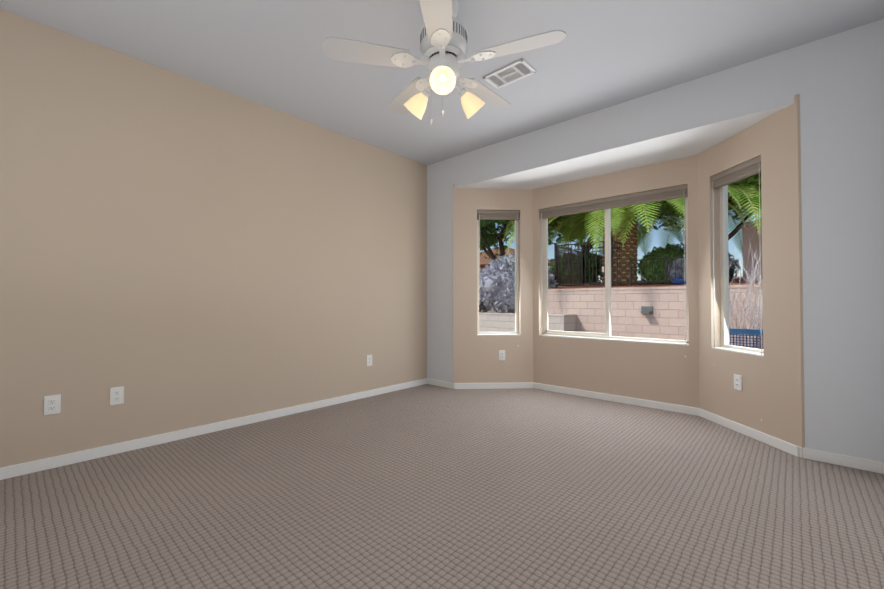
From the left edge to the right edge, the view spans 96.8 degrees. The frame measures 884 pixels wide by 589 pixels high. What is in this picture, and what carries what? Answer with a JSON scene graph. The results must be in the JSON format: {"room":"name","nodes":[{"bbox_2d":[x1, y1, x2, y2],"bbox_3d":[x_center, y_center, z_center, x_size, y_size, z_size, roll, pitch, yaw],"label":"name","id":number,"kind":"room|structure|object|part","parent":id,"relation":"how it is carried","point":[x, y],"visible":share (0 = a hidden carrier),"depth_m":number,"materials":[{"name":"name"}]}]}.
{"room":"empty bedroom","nodes":[
{"label":"empty bedroom","id":0,"kind":"room"},
{"bbox_2d":[0,9,426,467],"bbox_3d":[-1.596,-0.276,3.395,0.150,2.700,4.350,-1,-1,42],"label":"wall","id":1,"kind":"structure","parent":0,"point":[178,252],"depth_m":2.88,"materials":[{"name":"beige paint"}]},
{"bbox_2d":[44,394,60,415],"bbox_3d":[-2.377,0.673,2.392,0.011,0.116,0.072,-1,-1,42],"label":"electrical outlet","id":2,"kind":"object","parent":1,"relation":"attached to","point":[52,404],"visible":1,"depth_m":2.39,"materials":[{"name":"white plastic"}]},
{"bbox_2d":[110,386,123,404],"bbox_3d":[-2.171,0.677,2.620,0.011,0.116,0.072,-1,-1,42],"label":"electrical outlet","id":3,"kind":"object","parent":1,"relation":"attached to","point":[116,395],"visible":1,"depth_m":2.62,"materials":[{"name":"white plastic"}]},
{"bbox_2d":[0,378,426,479],"bbox_3d":[-1.535,1.039,3.319,0.013,0.068,4.050,-1,-1,42],"label":"baseboard","id":4,"kind":"structure","parent":1,"relation":"attached to","point":[11,471],"depth_m":2.85,"materials":[{"name":"white wood"}]},
{"bbox_2d":[367,355,371,365],"bbox_3d":[-0.772,0.701,4.175,0.011,0.116,0.072,-1,-1,42],"label":"electrical outlet","id":5,"kind":"object","parent":1,"relation":"attached to","point":[369,360],"visible":1,"depth_m":4.17,"materials":[{"name":"white plastic"}]},
{"bbox_2d":[0,384,883,588],"bbox_3d":[0.104,1.117,2.280,4.080,0.120,4.940,-1,-1,42],"label":"floor","id":6,"kind":"structure","parent":0,"point":[426,486],"depth_m":1.94,"materials":[{"name":"carpet"}]},
{"bbox_2d":[0,0,883,164],"bbox_3d":[-0.113,-1.722,2.083,4.140,0.150,4.350,-1,-1,42],"label":"ceiling","id":7,"kind":"structure","parent":0,"point":[603,54],"depth_m":2.59,"materials":[{"name":"paint"}]},
{"bbox_2d":[322,0,565,124],"bbox_3d":[0.041,-1.289,2.254,1.264,0.710,1.218,-1,-1,42],"label":"ceiling fan light","id":8,"kind":"object","parent":7,"relation":"hanging from","point":[443,40],"visible":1,"depth_m":2.12,"materials":[{"name":"white"}]},
{"bbox_2d":[483,58,536,88],"bbox_3d":[0.498,-1.625,2.903,0.340,0.017,0.200,-1,-1,42],"label":"ceiling vent","id":9,"kind":"object","parent":7,"relation":"in","point":[511,73],"visible":1,"depth_m":2.89,"materials":[{"name":"white metal"}]},
{"bbox_2d":[453,184,532,382],"bbox_3d":[0.627,-0.096,4.646,1.006,2.380,0.150,0,-1,-3],"label":"wall","id":10,"kind":"structure","parent":0,"point":[476,358],"depth_m":4.56,"materials":[{"name":"beige paint"}]},
{"bbox_2d":[477,210,519,345],"bbox_3d":[0.660,-0.182,4.640,0.510,1.620,0.138,0,-1,-3],"label":"bay window","id":11,"kind":"structure","parent":10,"relation":"in","point":[513,215],"depth_m":4.64,"materials":[{"name":"beige plastic"}]},
{"bbox_2d":[499,350,504,359],"bbox_3d":[0.697,0.708,4.559,0.053,0.116,0.053,-1,-1,42],"label":"outlet","id":12,"kind":"object","parent":10,"relation":"attached to","point":[501,354],"visible":1,"depth_m":4.56,"materials":[{"name":"white plastic"}]},
{"bbox_2d":[533,155,699,407],"bbox_3d":[1.726,-0.105,4.102,1.774,2.380,0.150,-1,-1,42],"label":"wall","id":13,"kind":"structure","parent":0,"point":[665,373],"depth_m":3.91,"materials":[{"name":"beige paint"}]},
{"bbox_2d":[539,184,688,357],"bbox_3d":[1.720,-0.200,4.096,1.490,1.600,0.138,-1,-1,42],"label":"bay window","id":14,"kind":"structure","parent":13,"relation":"in","point":[662,194],"depth_m":4.10,"materials":[{"name":"beige plastic"}]},
{"bbox_2d":[457,103,792,188],"bbox_3d":[1.499,-1.509,3.871,3.040,0.520,0.770,-1,-1,42],"label":"ceiling","id":15,"kind":"structure","parent":0,"point":[687,143],"depth_m":3.56,"materials":[{"name":"paint"}]},
{"bbox_2d":[427,19,883,461],"bbox_3d":[1.292,-0.272,3.621,3.840,2.700,0.150,-1,-1,42],"label":"wall","id":16,"kind":"structure","parent":0,"point":[836,82],"depth_m":2.51,"materials":[{"name":"white paint"}]},
{"bbox_2d":[427,378,883,473],"bbox_3d":[1.455,1.046,3.782,3.840,0.068,0.665,-1,-1,42],"label":"baseboard","id":17,"kind":"structure","parent":16,"relation":"attached to","point":[840,459],"depth_m":3.39,"materials":[{"name":"white wood"}]},
{"bbox_2d":[697,94,804,457],"bbox_3d":[2.383,-0.121,3.066,0.150,2.380,1.006,0,-1,-3],"label":"wall","id":18,"kind":"structure","parent":0,"point":[771,394],"depth_m":2.80,"materials":[{"name":"beige paint"}]},
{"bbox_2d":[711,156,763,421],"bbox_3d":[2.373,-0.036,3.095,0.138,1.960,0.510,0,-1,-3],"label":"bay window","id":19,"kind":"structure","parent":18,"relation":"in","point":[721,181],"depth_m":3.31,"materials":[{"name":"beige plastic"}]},
{"bbox_2d":[734,374,741,390],"bbox_3d":[2.305,0.684,3.057,0.053,0.116,0.053,-1,-1,42],"label":"outlet","id":20,"kind":"object","parent":18,"relation":"attached to","point":[737,382],"visible":1,"depth_m":3.05,"materials":[{"name":"white plastic"}]},
{"label":"outside","id":21,"kind":"structure","parent":0,"visible":0},
{"bbox_2d":[479,172,762,348],"bbox_3d":[21.470,-2.474,25.959,84.000,8.707,59.700,-1,-1,42],"label":"garden","id":22,"kind":"object","parent":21,"point":[492,290],"depth_m":11.16,"materials":[{"name":"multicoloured plant"}]},
{"bbox_3d":[5.088,0.395,9.773,0.260,0.200,0.211,-1,-1,42],"label":"wall spout","id":23,"kind":"part","parent":22,"relation":"part of","materials":[{"name":"silver metal"}]}
]}

